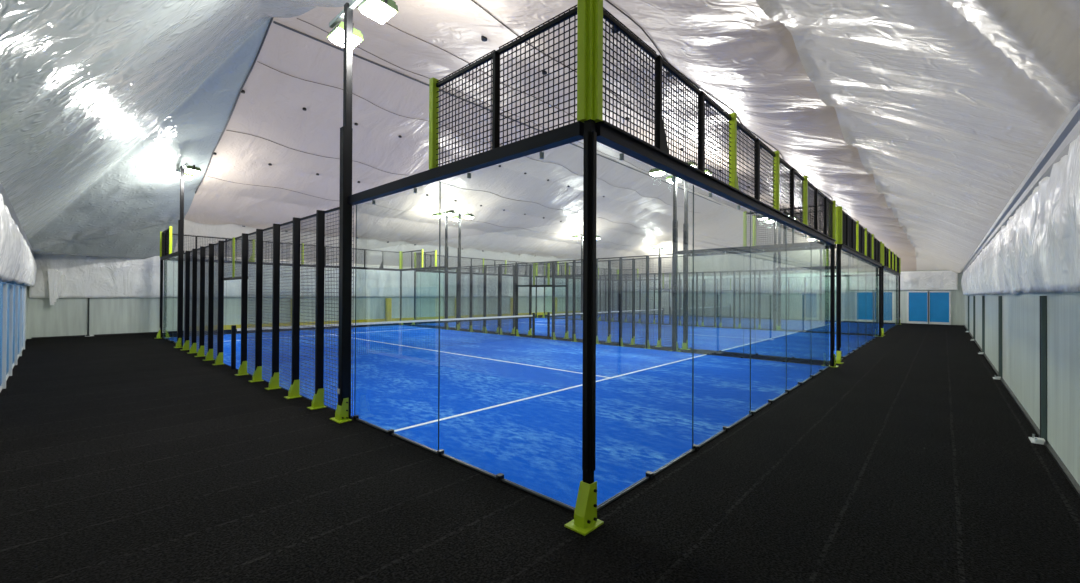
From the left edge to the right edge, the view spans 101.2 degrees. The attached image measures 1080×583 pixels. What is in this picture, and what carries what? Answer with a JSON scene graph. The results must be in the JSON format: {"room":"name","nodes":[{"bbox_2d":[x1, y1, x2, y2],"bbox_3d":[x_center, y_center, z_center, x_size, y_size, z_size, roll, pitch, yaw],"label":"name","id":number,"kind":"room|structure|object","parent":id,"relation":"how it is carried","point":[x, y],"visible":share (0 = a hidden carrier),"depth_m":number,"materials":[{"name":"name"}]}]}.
{"room":"sports hall","nodes":[
{"label":"sports hall","id":0,"kind":"room"},
{"bbox_2d":[23,285,26,340],"bbox_3d":[-9.406,0.051,7.623,26.000,3.400,0.100,0,0,42],"label":"wall","id":1,"kind":"structure","parent":0,"point":[24,285],"depth_m":16.06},
{"bbox_2d":[0,280,3,391],"bbox_3d":[-9.015,0.752,7.384,1.800,2.000,0.085,0,0,42],"label":"window","id":2,"kind":"structure","parent":1,"relation":"in","point":[1,282],"depth_m":7.79,"materials":[{"name":"glass"}]},
{"bbox_2d":[1,281,9,388],"bbox_3d":[-10.345,0.753,8.596,1.800,2.000,0.085,0,0,42],"label":"window","id":3,"kind":"structure","parent":1,"relation":"in","point":[6,285],"depth_m":8.02,"materials":[{"name":"glass"}]},
{"bbox_2d":[7,281,15,375],"bbox_3d":[-11.750,0.754,9.876,2.000,2.000,0.085,0,0,42],"label":"window","id":4,"kind":"structure","parent":1,"relation":"in","point":[12,285],"depth_m":9.22,"materials":[{"name":"glass"}]},
{"bbox_2d":[14,284,19,364],"bbox_3d":[-13.302,0.755,11.290,2.200,2.000,0.085,0,0,42],"label":"window","id":5,"kind":"structure","parent":1,"relation":"in","point":[17,286],"depth_m":10.58,"materials":[{"name":"glass"}]},
{"bbox_2d":[0,183,34,255],"bbox_3d":[-9.376,-1.427,7.806,25.700,0.320,0.170,0,0,42],"label":"trim","id":6,"kind":"structure","parent":1,"relation":"attached to","point":[7,203],"depth_m":7.89,"materials":[{"name":"fabric"}]},
{"bbox_2d":[0,193,36,286],"bbox_3d":[-9.229,-0.718,7.780,25.352,1.122,0.166,0,0,42],"label":"drape","id":7,"kind":"object","parent":1,"relation":"hanging from","point":[18,265],"visible":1,"depth_m":7.21,"materials":[{"name":"white fabric"}]},
{"bbox_2d":[19,283,25,355],"bbox_3d":[-14.929,0.756,12.771,2.200,2.000,0.085,0,0,42],"label":"window","id":8,"kind":"structure","parent":1,"relation":"in","point":[22,289],"depth_m":13.13,"materials":[{"name":"glass"}]},
{"bbox_2d":[0,0,363,258],"bbox_3d":[-7.939,-4.040,9.236,26.000,5.316,4.200,0,0,42],"label":"ceiling","id":9,"kind":"structure","parent":0,"point":[103,103],"depth_m":8.25,"materials":[{"name":"grey"}]},
{"bbox_2d":[27,257,601,338],"bbox_3d":[-6.394,0.200,30.308,0.100,3.400,37.700,0,0,42],"label":"wall","id":10,"kind":"structure","parent":0,"point":[68,316],"depth_m":19.04,"materials":[{"name":"paint"}]},
{"bbox_2d":[29,254,177,304],"label":"plastic sheeting","id":11,"kind":"object","parent":10,"relation":"attached to","point":[61,276],"depth_m":17.78,"materials":[{"name":"plastic"}]},
{"bbox_2d":[31,331,176,338],"bbox_3d":[-17.366,1.751,18.151,0.050,0.050,4.530,0,0,42],"label":"baseboard","id":12,"kind":"structure","parent":10,"relation":"attached to","point":[166,331],"depth_m":17.76,"materials":[{"name":"black"}]},
{"bbox_2d":[189,311,577,330],"bbox_3d":[-4.960,1.805,31.759,0.055,0.220,32.200,0,0,42],"label":"rail","id":13,"kind":"object","parent":10,"relation":"attached to","point":[226,327],"visible":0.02,"depth_m":26.69,"materials":[{"name":"metal"}]},
{"bbox_2d":[352,265,455,296],"label":"drape","id":14,"kind":"object","parent":10,"relation":"attached to","point":[377,283],"depth_m":27.37,"materials":[{"name":"white fabric"}]},
{"bbox_2d":[461,271,580,296],"label":"drape","id":15,"kind":"object","parent":10,"relation":"attached to","point":[540,290],"depth_m":35.59,"materials":[{"name":"white fabric"}]},
{"bbox_2d":[174,219,615,278],"bbox_3d":[-4.118,-2.053,31.100,2.200,1.636,33.300,0,0,42],"label":"ceiling","id":16,"kind":"structure","parent":0,"point":[229,231],"depth_m":25.04,"materials":[{"name":"white"}]},
{"bbox_2d":[0,313,1079,582],"bbox_3d":[3.245,1.969,21.510,26.600,0.150,38.100,0,0,42],"label":"floor","id":17,"kind":"structure","parent":0,"point":[127,458],"depth_m":3.90,"materials":[{"name":"black carpet"}]},
{"bbox_2d":[155,231,162,338],"bbox_3d":[-14.530,-0.255,16.946,0.190,4.075,0.262,0,0,42],"label":"post","id":18,"kind":"object","parent":17,"relation":"on","point":[160,332],"visible":0.83,"depth_m":16.94,"materials":[{"name":"metal"}]},
{"bbox_2d":[160,226,177,259],"bbox_3d":[-12.968,-1.747,15.593,4.000,1.087,0.110,0,0,42],"label":"screen","id":19,"kind":"object","parent":18,"relation":"attached to","point":[167,253],"visible":1,"depth_m":16.09,"materials":[{"name":"black metal"}]},
{"bbox_2d":[167,233,399,270],"bbox_3d":[-11.094,-1.708,20.744,0.135,1.087,10.000,0,0,42],"label":"screen","id":20,"kind":"object","parent":18,"relation":"attached to","point":[376,261],"visible":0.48,"depth_m":22.55,"materials":[{"name":"black metal"}]},
{"bbox_2d":[174,163,200,347],"bbox_3d":[-11.386,-1.109,14.253,1.420,5.780,0.520,0,0,42],"label":"floodlight pole","id":21,"kind":"object","parent":17,"relation":"on","point":[187,173],"visible":1,"depth_m":14.12,"materials":[{"name":"metal"}]},
{"bbox_2d":[182,205,353,416],"bbox_3d":[-7.100,0.267,10.155,11.946,3.020,0.223,0,0,42],"label":"fence","id":22,"kind":"object","parent":17,"relation":"on","point":[211,294],"visible":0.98,"depth_m":8.16,"materials":[{"name":"metal"}]},
{"bbox_2d":[327,0,397,422],"bbox_3d":[-2.621,-1.114,6.269,1.420,5.780,0.520,0,0,42],"label":"floodlight pole","id":23,"kind":"object","parent":17,"relation":"on","point":[344,34],"visible":1,"depth_m":6.13,"materials":[{"name":"metal"}]},
{"bbox_2d":[383,298,391,321],"bbox_3d":[-9.190,1.127,26.895,0.358,1.480,0.560,0,0,42],"label":"post","id":24,"kind":"object","parent":17,"relation":"on","point":[388,301],"visible":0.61,"depth_m":26.80,"materials":[{"name":"metal"}]},
{"bbox_2d":[353,188,436,453],"bbox_3d":[-1.850,0.282,5.525,2.003,2.985,0.080,0,0,42],"label":"glass panel","id":25,"kind":"object","parent":17,"relation":"on","point":[355,417],"visible":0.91,"depth_m":5.99,"materials":[{"name":"clear glass"}]},
{"bbox_2d":[399,251,402,324],"bbox_3d":[-7.647,-0.178,24.502,0.190,4.075,0.262,0,0,42],"label":"post","id":26,"kind":"object","parent":17,"relation":"on","point":[400,266],"visible":0.75,"depth_m":24.44,"materials":[{"name":"metal"}]},
{"bbox_2d":[401,249,444,270],"bbox_3d":[-6.140,-1.670,23.089,4.000,1.087,0.110,0,0,42],"label":"screen","id":27,"kind":"object","parent":26,"relation":"attached to","point":[411,262],"visible":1,"depth_m":23.46,"materials":[{"name":"black metal"}]},
{"bbox_2d":[411,252,415,324],"bbox_3d":[-7.123,-0.172,25.077,0.190,4.075,0.262,0,0,42],"label":"post","id":28,"kind":"object","parent":17,"relation":"on","point":[413,323],"visible":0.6,"depth_m":25.06,"materials":[{"name":"metal"}]},
{"bbox_2d":[415,250,454,271],"bbox_3d":[-5.561,-1.664,23.725,4.000,1.087,0.110,0,0,42],"label":"screen","id":29,"kind":"object","parent":28,"relation":"attached to","point":[435,251],"visible":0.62,"depth_m":24.08,"materials":[{"name":"black metal"}]},
{"bbox_2d":[419,254,535,276],"bbox_3d":[-3.686,-1.624,28.875,0.135,1.087,10.000,0,0,42],"label":"screen","id":30,"kind":"object","parent":28,"relation":"attached to","point":[483,259],"visible":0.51,"depth_m":28.56,"materials":[{"name":"black metal"}]},
{"bbox_2d":[432,210,454,329],"bbox_3d":[-4.665,-1.033,21.631,1.420,5.780,0.520,0,0,42],"label":"floodlight pole","id":31,"kind":"object","parent":17,"relation":"on","point":[450,212],"visible":0.88,"depth_m":21.67,"materials":[{"name":"metal"}]},
{"bbox_2d":[451,212,473,328],"bbox_3d":[-3.978,-1.026,22.385,1.420,5.780,0.520,0,0,42],"label":"floodlight pole","id":32,"kind":"object","parent":17,"relation":"on","point":[456,217],"visible":0.71,"depth_m":22.26,"materials":[{"name":"metal"}]},
{"bbox_2d":[166,325,827,507],"bbox_3d":[-3.657,1.809,13.933,20.000,0.014,10.000,0,0,42],"label":"turf","id":33,"kind":"object","parent":17,"relation":"on","point":[512,408],"visible":0.75,"depth_m":7.52,"materials":[{"name":"carpet"}]},
{"bbox_2d":[231,313,534,368],"bbox_3d":[-3.654,1.316,13.936,0.080,1.000,10.170,0,0,42],"label":"net","id":34,"kind":"object","parent":33,"relation":"on","point":[233,327],"visible":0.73,"depth_m":13.54,"materials":[{"name":"black fabric"}]},
{"bbox_2d":[437,152,574,511],"bbox_3d":[-0.371,0.281,4.178,2.003,2.985,0.080,0,0,42],"label":"glass panel","id":35,"kind":"object","parent":17,"relation":"on","point":[499,477],"visible":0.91,"depth_m":4.51,"materials":[{"name":"clear glass"}]},
{"bbox_2d":[535,263,537,317],"bbox_3d":[-0.239,-0.095,32.634,0.190,4.075,0.262,0,0,42],"label":"post","id":36,"kind":"object","parent":17,"relation":"on","point":[536,315],"visible":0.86,"depth_m":32.55,"materials":[{"name":"metal"}]},
{"bbox_2d":[537,262,580,276],"bbox_3d":[1.268,-1.587,31.221,4.000,1.087,0.110,0,0,42],"label":"screen","id":37,"kind":"object","parent":36,"relation":"attached to","point":[545,262],"visible":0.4,"depth_m":31.74,"materials":[{"name":"black metal"}]},
{"bbox_2d":[542,265,544,317],"bbox_3d":[0.285,-0.089,33.209,0.190,4.075,0.262,0,0,42],"label":"post","id":38,"kind":"object","parent":17,"relation":"on","point":[544,265],"visible":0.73,"depth_m":33.20,"materials":[{"name":"metal"}]},
{"bbox_2d":[545,265,616,280],"bbox_3d":[3.721,-1.541,37.007,0.135,1.087,10.000,0,0,42],"label":"screen","id":39,"kind":"object","parent":38,"relation":"attached to","point":[560,265],"visible":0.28,"depth_m":36.56,"materials":[{"name":"black metal"}]},
{"bbox_2d":[444,254,674,350],"bbox_3d":[-0.199,0.345,17.729,11.946,3.020,0.223,0,0,42],"label":"fence","id":40,"kind":"object","parent":17,"relation":"on","point":[647,344],"visible":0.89,"depth_m":16.33,"materials":[{"name":"metal"}]},
{"bbox_2d":[461,256,682,347],"bbox_3d":[0.308,0.351,18.286,11.946,3.020,0.223,0,0,42],"label":"fence","id":41,"kind":"object","parent":17,"relation":"on","point":[527,274],"visible":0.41,"depth_m":16.62,"materials":[{"name":"metal"}]},
{"bbox_2d":[570,234,582,319],"bbox_3d":[2.743,-0.950,29.763,1.420,5.780,0.520,0,0,42],"label":"floodlight pole","id":42,"kind":"object","parent":17,"relation":"on","point":[581,235],"visible":0.56,"depth_m":29.82,"materials":[{"name":"metal"}]},
{"bbox_2d":[564,0,603,535],"bbox_3d":[0.352,-0.265,3.388,0.190,4.075,0.262,0,0,42],"label":"post","id":43,"kind":"object","parent":17,"relation":"on","point":[589,12],"visible":1,"depth_m":3.40,"materials":[{"name":"metal"}]},
{"bbox_2d":[348,5,583,204],"bbox_3d":[-1.140,-1.754,4.819,4.000,1.087,0.110,0,0,42],"label":"mesh fence","id":44,"kind":"object","parent":43,"relation":"attached to","point":[573,132],"visible":0.93,"depth_m":4.11,"materials":[{"name":"black metal"}]},
{"bbox_2d":[421,318,855,360],"bbox_3d":[3.751,1.892,22.065,20.000,0.014,10.000,0,0,42],"label":"turf","id":45,"kind":"object","parent":17,"relation":"on","point":[763,342],"visible":0.5,"depth_m":17.61,"materials":[{"name":"carpet"}]},
{"bbox_2d":[547,308,663,336],"bbox_3d":[3.753,1.399,22.067,0.080,1.000,10.170,0,0,42],"label":"net","id":46,"kind":"object","parent":45,"relation":"on","point":[548,313],"visible":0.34,"depth_m":19.75,"materials":[{"name":"black fabric"}]},
{"bbox_2d":[597,153,693,510],"bbox_3d":[1.056,0.289,4.243,0.080,2.985,2.003,0,0,42],"label":"glass panel","id":47,"kind":"object","parent":17,"relation":"on","point":[650,475],"visible":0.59,"depth_m":4.17,"materials":[{"name":"clear glass"}]},
{"bbox_2d":[649,160,695,351],"bbox_3d":[4.100,-1.039,13.647,1.420,5.780,0.520,0,0,42],"label":"floodlight pole","id":48,"kind":"object","parent":17,"relation":"on","point":[654,172],"visible":0.71,"depth_m":13.70,"materials":[{"name":"metal"}]},
{"bbox_2d":[580,270,775,329],"bbox_3d":[7.208,0.428,25.861,11.946,3.020,0.223,0,0,42],"label":"fence","id":49,"kind":"object","parent":17,"relation":"on","point":[698,283],"visible":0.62,"depth_m":23.52,"materials":[{"name":"metal"}]},
{"bbox_2d":[598,270,777,328],"bbox_3d":[7.715,0.434,26.418,11.946,3.020,0.223,0,0,42],"label":"fence","id":50,"kind":"object","parent":17,"relation":"on","point":[738,284],"visible":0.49,"depth_m":24.38,"materials":[{"name":"metal"}]},
{"bbox_2d":[666,167,711,349],"bbox_3d":[4.786,-1.031,14.401,1.420,5.780,0.520,0,0,42],"label":"floodlight pole","id":51,"kind":"object","parent":17,"relation":"on","point":[685,345],"visible":0.66,"depth_m":14.27,"materials":[{"name":"metal"}]},
{"bbox_2d":[550,314,878,333],"bbox_3d":[11.158,1.976,30.196,20.000,0.014,10.000,0,0,42],"label":"turf","id":52,"kind":"object","parent":17,"relation":"on","point":[823,326],"visible":0.34,"depth_m":26.95,"materials":[{"name":"carpet"}]},
{"bbox_2d":[669,306,730,323],"bbox_3d":[11.161,1.483,30.199,0.080,1.000,10.170,0,0,42],"label":"net","id":53,"kind":"object","parent":52,"relation":"on","point":[716,306],"visible":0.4,"depth_m":31.98,"materials":[{"name":"black fabric"}]},
{"bbox_2d":[692,185,750,450],"bbox_3d":[2.402,0.304,5.721,0.080,2.985,2.003,0,0,42],"label":"glass panel","id":54,"kind":"object","parent":17,"relation":"on","point":[695,447],"visible":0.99,"depth_m":4.99,"materials":[{"name":"clear glass"}]},
{"bbox_2d":[689,254,754,354],"bbox_3d":[5.558,0.366,13.657,2.003,2.985,0.080,0,0,42],"label":"glass panel","id":55,"kind":"object","parent":17,"relation":"on","point":[737,254],"visible":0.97,"depth_m":14.00,"materials":[{"name":"clear glass"}]},
{"bbox_2d":[662,277,820,320],"bbox_3d":[14.616,0.511,33.992,11.946,3.020,0.223,0,0,42],"label":"fence","id":56,"kind":"object","parent":17,"relation":"on","point":[803,281],"visible":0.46,"depth_m":31.35,"materials":[{"name":"metal"}]},
{"bbox_2d":[749,211,786,414],"bbox_3d":[3.749,0.319,7.200,0.080,2.985,2.003,0,0,42],"label":"glass panel","id":57,"kind":"object","parent":17,"relation":"on","point":[783,394],"visible":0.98,"depth_m":6.47,"materials":[{"name":"clear glass"}]},
{"bbox_2d":[758,215,777,330],"bbox_3d":[11.507,-0.956,21.779,1.420,5.780,0.520,0,0,42],"label":"floodlight pole","id":58,"kind":"object","parent":17,"relation":"on","point":[775,254],"visible":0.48,"depth_m":21.84,"materials":[{"name":"metal"}]},
{"bbox_2d":[766,219,780,329],"bbox_3d":[12.194,-0.948,22.532,1.420,5.780,0.520,0,0,42],"label":"floodlight pole","id":59,"kind":"object","parent":17,"relation":"on","point":[779,227],"visible":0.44,"depth_m":22.38,"materials":[{"name":"metal"}]},
{"bbox_2d":[755,249,829,361],"bbox_3d":[7.036,0.365,12.310,2.003,2.985,0.080,0,0,42],"label":"glass panel","id":60,"kind":"object","parent":17,"relation":"on","point":[792,357],"visible":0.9,"depth_m":12.42,"materials":[{"name":"clear glass"}]},
{"bbox_2d":[785,226,811,392],"bbox_3d":[5.096,0.334,8.678,0.080,2.985,2.003,0,0,42],"label":"glass panel","id":61,"kind":"object","parent":17,"relation":"on","point":[804,381],"visible":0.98,"depth_m":7.95,"materials":[{"name":"clear glass"}]},
{"bbox_2d":[808,238,822,320],"bbox_3d":[18.915,-0.872,29.910,1.420,5.780,0.520,0,0,42],"label":"floodlight pole","id":62,"kind":"object","parent":17,"relation":"on","point":[821,319],"visible":0.51,"depth_m":29.95,"materials":[{"name":"metal"}]},
{"bbox_2d":[810,237,829,377],"bbox_3d":[6.443,0.349,10.157,0.080,2.985,2.003,0,0,42],"label":"glass panel","id":63,"kind":"object","parent":17,"relation":"on","point":[820,370],"visible":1,"depth_m":9.43,"materials":[{"name":"clear glass"}]},
{"bbox_2d":[829,201,837,366],"bbox_3d":[7.236,-0.187,10.945,0.190,4.075,0.262,0,0,42],"label":"post","id":64,"kind":"object","parent":17,"relation":"on","point":[832,247],"visible":0.85,"depth_m":10.87,"materials":[{"name":"metal"}]},
{"bbox_2d":[595,7,835,244],"bbox_3d":[3.813,-1.717,7.164,0.135,1.087,10.000,0,0,42],"label":"mesh fence","id":65,"kind":"object","parent":64,"relation":"attached to","point":[658,156],"visible":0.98,"depth_m":4.89,"materials":[{"name":"black metal"}]},
{"bbox_2d":[676,205,829,254],"bbox_3d":[5.688,-1.678,12.314,4.000,1.087,0.110,0,0,42],"label":"screen","id":66,"kind":"object","parent":64,"relation":"attached to","point":[745,247],"visible":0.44,"depth_m":12.02,"materials":[{"name":"black metal"}]},
{"bbox_2d":[835,206,843,363],"bbox_3d":[7.760,-0.181,11.520,0.190,4.075,0.262,0,0,42],"label":"post","id":67,"kind":"object","parent":17,"relation":"on","point":[838,241],"visible":0.92,"depth_m":11.53,"materials":[{"name":"metal"}]},
{"bbox_2d":[688,212,835,256],"bbox_3d":[6.267,-1.671,12.950,4.000,1.087,0.110,0,0,42],"label":"screen","id":68,"kind":"object","parent":67,"relation":"attached to","point":[793,239],"visible":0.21,"depth_m":12.64,"materials":[{"name":"black metal"}]},
{"bbox_2d":[836,249,848,359],"bbox_3d":[8.463,0.372,12.374,0.080,2.985,2.003,0,0,42],"label":"glass panel","id":69,"kind":"object","parent":17,"relation":"on","point":[836,249],"visible":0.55,"depth_m":11.64,"materials":[{"name":"clear glass"}]},
{"bbox_2d":[848,254,858,354],"bbox_3d":[9.810,0.387,13.853,0.080,2.985,2.003,0,0,42],"label":"glass panel","id":70,"kind":"object","parent":17,"relation":"on","point":[856,258],"visible":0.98,"depth_m":14.26,"materials":[{"name":"clear glass"}]},
{"bbox_2d":[858,258,866,348],"bbox_3d":[11.157,0.402,15.331,0.080,2.985,2.003,0,0,42],"label":"glass panel","id":71,"kind":"object","parent":17,"relation":"on","point":[861,263],"visible":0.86,"depth_m":15.13,"materials":[{"name":"clear glass"}]},
{"bbox_2d":[866,262,872,343],"bbox_3d":[12.504,0.417,16.810,0.080,2.985,2.003,0,0,42],"label":"glass panel","id":72,"kind":"object","parent":17,"relation":"on","point":[869,267],"visible":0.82,"depth_m":16.75,"materials":[{"name":"clear glass"}]},
{"bbox_2d":[873,265,878,339],"bbox_3d":[13.850,0.432,18.288,0.080,2.985,2.003,0,0,42],"label":"glass panel","id":73,"kind":"object","parent":17,"relation":"on","point":[875,268],"visible":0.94,"depth_m":18.22,"materials":[{"name":"clear glass"}]},
{"bbox_2d":[878,241,882,336],"bbox_3d":[14.644,-0.104,19.076,0.190,4.075,0.262,0,0,42],"label":"post","id":74,"kind":"object","parent":17,"relation":"on","point":[880,329],"visible":0.79,"depth_m":19.00,"materials":[{"name":"metal"}]},
{"bbox_2d":[776,245,877,269],"bbox_3d":[13.096,-1.594,20.446,4.000,1.087,0.110,0,0,42],"label":"screen","id":75,"kind":"object","parent":74,"relation":"attached to","point":[843,253],"visible":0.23,"depth_m":20.41,"materials":[{"name":"black metal"}]},
{"bbox_2d":[840,210,882,266],"bbox_3d":[11.221,-1.634,15.296,0.135,1.087,10.000,0,0,42],"label":"screen","id":76,"kind":"object","parent":74,"relation":"attached to","point":[857,241],"visible":0.98,"depth_m":13.93,"materials":[{"name":"black metal"}]},
{"bbox_2d":[881,243,884,335],"bbox_3d":[15.168,-0.098,19.651,0.190,4.075,0.262,0,0,42],"label":"post","id":77,"kind":"object","parent":17,"relation":"on","point":[882,268],"visible":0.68,"depth_m":19.66,"materials":[{"name":"metal"}]},
{"bbox_2d":[781,249,878,270],"bbox_3d":[13.675,-1.588,21.082,4.000,1.087,0.110,0,0,42],"label":"screen","id":78,"kind":"object","parent":77,"relation":"attached to","point":[852,259],"visible":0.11,"depth_m":21.04,"materials":[{"name":"black metal"}]},
{"bbox_2d":[885,270,888,331],"bbox_3d":[17.218,0.470,21.984,0.080,2.985,2.003,0,0,42],"label":"glass panel","id":79,"kind":"object","parent":17,"relation":"on","point":[886,272],"visible":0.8,"depth_m":21.71,"materials":[{"name":"clear glass"}]},
{"bbox_2d":[889,272,891,329],"bbox_3d":[18.564,0.485,23.463,0.080,2.985,2.003,0,0,42],"label":"glass panel","id":80,"kind":"object","parent":17,"relation":"on","point":[890,273],"visible":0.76,"depth_m":23.33,"materials":[{"name":"clear glass"}]},
{"bbox_2d":[892,273,894,327],"bbox_3d":[19.911,0.501,24.941,0.080,2.985,2.003,0,0,42],"label":"glass panel","id":81,"kind":"object","parent":17,"relation":"on","point":[893,275],"visible":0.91,"depth_m":24.72,"materials":[{"name":"clear glass"}]},
{"bbox_2d":[895,275,897,325],"bbox_3d":[21.258,0.516,26.420,0.080,2.985,2.003,0,0,42],"label":"glass panel","id":82,"kind":"object","parent":17,"relation":"on","point":[896,276],"visible":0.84,"depth_m":26.28,"materials":[{"name":"clear glass"}]},
{"bbox_2d":[898,258,900,324],"bbox_3d":[22.051,-0.021,27.208,0.190,4.075,0.262,0,0,42],"label":"post","id":83,"kind":"object","parent":17,"relation":"on","point":[899,320],"visible":0.81,"depth_m":27.13,"materials":[{"name":"metal"}]},
{"bbox_2d":[883,246,899,275],"bbox_3d":[18.629,-1.550,23.427,0.135,1.087,10.000,0,0,42],"label":"screen","id":84,"kind":"object","parent":83,"relation":"attached to","point":[891,261],"visible":0.97,"depth_m":22.63,"materials":[{"name":"black metal"}]},
{"bbox_2d":[971,296,974,340],"bbox_3d":[17.132,1.056,17.554,0.140,1.760,0.260,0,0,42],"label":"upright","id":85,"kind":"object","parent":17,"relation":"on","point":[973,339],"visible":0.89,"depth_m":17.53,"materials":[{"name":"grey metal"}]},
{"bbox_2d":[978,296,984,353],"bbox_3d":[13.428,1.015,13.488,0.140,1.760,0.260,0,0,42],"label":"upright","id":86,"kind":"object","parent":17,"relation":"on","point":[983,297],"visible":0.94,"depth_m":13.46,"materials":[{"name":"grey metal"}]},
{"bbox_2d":[993,296,1001,379],"bbox_3d":[9.724,0.973,9.422,0.140,1.760,0.260,0,0,42],"label":"upright","id":87,"kind":"object","parent":17,"relation":"on","point":[999,297],"visible":0.91,"depth_m":9.40,"materials":[{"name":"grey metal"}]},
{"bbox_2d":[1029,296,1046,444],"bbox_3d":[6.021,0.931,5.356,0.140,1.760,0.260,0,0,42],"label":"upright","id":88,"kind":"object","parent":17,"relation":"on","point":[1043,299],"visible":0.94,"depth_m":5.33,"materials":[{"name":"grey paint"}]},
{"bbox_2d":[184,0,916,277],"bbox_3d":[4.688,-3.997,23.098,21.600,5.157,33.300,0,0,42],"label":"ceiling","id":89,"kind":"structure","parent":0,"point":[746,59],"depth_m":14.52,"materials":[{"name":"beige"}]},
{"bbox_2d":[195,17,272,193],"bbox_3d":[-9.698,-5.178,13.691,8.614,3.037,0.039,0,0,42],"label":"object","id":90,"kind":"object","parent":89,"relation":"attached to","point":[271,20],"visible":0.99,"depth_m":12.78,"materials":[{"name":"grey plastic"}]},
{"bbox_2d":[207,176,624,245],"bbox_3d":[-2.134,-3.901,26.300,0.212,0.150,28.752,0,0,42],"label":"cord","id":91,"kind":"object","parent":89,"relation":"attached to","point":[207,176],"visible":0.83,"depth_m":19.97,"materials":[{"name":"brown plastic"}]},
{"bbox_2d":[226,130,659,232],"bbox_3d":[-0.134,-4.851,24.488,0.211,0.186,28.752,0,0,42],"label":"cord","id":92,"kind":"object","parent":89,"relation":"attached to","point":[226,130],"visible":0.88,"depth_m":18.16,"materials":[{"name":"fabric"}]},
{"bbox_2d":[356,6,573,116],"bbox_3d":[6.447,-4.887,18.494,0.212,0.189,28.751,0,0,42],"label":"cord","id":93,"kind":"object","parent":89,"relation":"attached to","point":[356,6],"visible":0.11,"depth_m":9.23,"materials":[{"name":"fabric"}]},
{"bbox_2d":[257,61,698,212],"bbox_3d":[2.201,-5.914,22.372,0.212,0.165,28.752,0,0,42],"label":"cord","id":94,"kind":"object","parent":89,"relation":"attached to","point":[257,61],"visible":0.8,"depth_m":14.77,"materials":[{"name":"fabric"}]},
{"bbox_2d":[273,21,720,204],"bbox_3d":[3.360,-6.465,21.641,0.054,0.054,29.280,0,0,42],"label":"cord","id":95,"kind":"object","parent":89,"relation":"attached to","point":[274,22],"visible":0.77,"depth_m":13.45,"materials":[{"name":"grey"}]},
{"bbox_2d":[297,18,733,207],"bbox_3d":[4.234,-5.898,20.520,0.212,0.146,28.751,0,0,42],"label":"cord","id":96,"kind":"object","parent":89,"relation":"attached to","point":[297,18],"visible":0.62,"depth_m":13.05,"materials":[{"name":"fabric"}]},
{"bbox_2d":[471,0,808,214],"bbox_3d":[8.438,-3.936,16.671,0.212,0.145,28.751,0,0,42],"label":"cord","id":97,"kind":"object","parent":89,"relation":"attached to","point":[471,0],"visible":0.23,"depth_m":7.54,"materials":[{"name":"fabric"}]},
{"bbox_2d":[605,0,874,236],"bbox_3d":[9.913,-3.335,15.320,0.212,0.184,28.754,0,0,42],"label":"cord","id":98,"kind":"object","parent":89,"relation":"hanging from","point":[610,3],"visible":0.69,"depth_m":7.28,"materials":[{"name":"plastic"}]},
{"bbox_2d":[607,270,964,324],"bbox_3d":[15.914,0.336,35.418,26.000,3.400,0.100,0,0,42],"label":"wall","id":99,"kind":"structure","parent":0,"point":[957,297],"depth_m":32.65,"materials":[{"name":"paint"}]},
{"bbox_2d":[624,277,668,290],"label":"drape","id":100,"kind":"object","parent":99,"relation":"attached to","point":[665,277],"depth_m":40.50,"materials":[{"name":"white fabric"}]},
{"bbox_2d":[695,273,829,290],"label":"drape","id":101,"kind":"object","parent":99,"relation":"attached to","point":[825,280],"depth_m":32.85,"materials":[{"name":"white fabric"}]},
{"bbox_2d":[801,291,817,319],"bbox_3d":[19.473,1.003,32.047,1.080,2.060,0.080,0,0,42],"label":"window","id":102,"kind":"structure","parent":99,"relation":"in","point":[808,293],"depth_m":32.05,"materials":[{"name":"glass"}]},
{"bbox_2d":[841,291,856,320],"bbox_3d":[21.154,1.002,30.515,1.130,2.060,0.080,0,0,42],"label":"window","id":103,"kind":"structure","parent":99,"relation":"in","point":[852,296],"depth_m":30.44,"materials":[{"name":"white glass"}]},
{"bbox_2d":[841,273,856,290],"label":"drape","id":104,"kind":"object","parent":99,"relation":"attached to","point":[852,282],"depth_m":30.41,"materials":[{"name":"white fabric"}]},
{"bbox_2d":[907,291,927,323],"bbox_3d":[23.886,1.000,28.027,1.060,2.060,0.080,0,0,42],"label":"window","id":105,"kind":"structure","parent":99,"relation":"in","point":[917,301],"depth_m":28.04,"materials":[{"name":"blue glass"}]},
{"bbox_2d":[900,271,957,290],"label":"drape","id":106,"kind":"object","parent":99,"relation":"attached to","point":[928,280],"depth_m":27.64,"materials":[{"name":"white fabric"}]},
{"bbox_2d":[928,291,950,324],"bbox_3d":[24.625,1.000,27.354,1.060,2.060,0.080,0,0,42],"label":"window","id":107,"kind":"structure","parent":99,"relation":"in","point":[939,302],"depth_m":27.35,"materials":[{"name":"blue glass"}]},
{"bbox_2d":[756,0,1079,272],"bbox_3d":[13.476,-2.071,15.072,2.200,1.649,33.300,0,0,42],"label":"ceiling","id":108,"kind":"structure","parent":0,"point":[949,105],"depth_m":4.93,"materials":[{"name":"white"}]},
{"bbox_2d":[965,291,1079,484],"bbox_3d":[12.901,0.188,12.732,0.100,3.400,37.700,0,0,42],"label":"wall","id":109,"kind":"structure","parent":0,"point":[1020,311],"depth_m":5.74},
{"bbox_2d":[961,135,1079,295],"bbox_3d":[12.843,-0.537,12.894,0.116,1.302,36.853,0,0,42],"label":"plastic sheeting","id":110,"kind":"object","parent":109,"relation":"hanging from","point":[1037,250],"visible":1,"depth_m":4.96,"materials":[{"name":"plastic"}]},
{"bbox_2d":[962,102,1079,272],"bbox_3d":[12.827,-1.357,12.815,0.100,0.410,37.480,0,0,42],"label":"trim","id":111,"kind":"structure","parent":109,"relation":"attached to","point":[1058,147],"depth_m":5.10,"materials":[{"name":"fabric"}]},
{"bbox_2d":[964,325,1079,496],"bbox_3d":[12.841,1.873,12.769,0.040,0.030,37.300,0,0,42],"label":"baseboard","id":112,"kind":"structure","parent":109,"relation":"attached to","point":[1066,472],"depth_m":5.49,"materials":[{"name":"black"}]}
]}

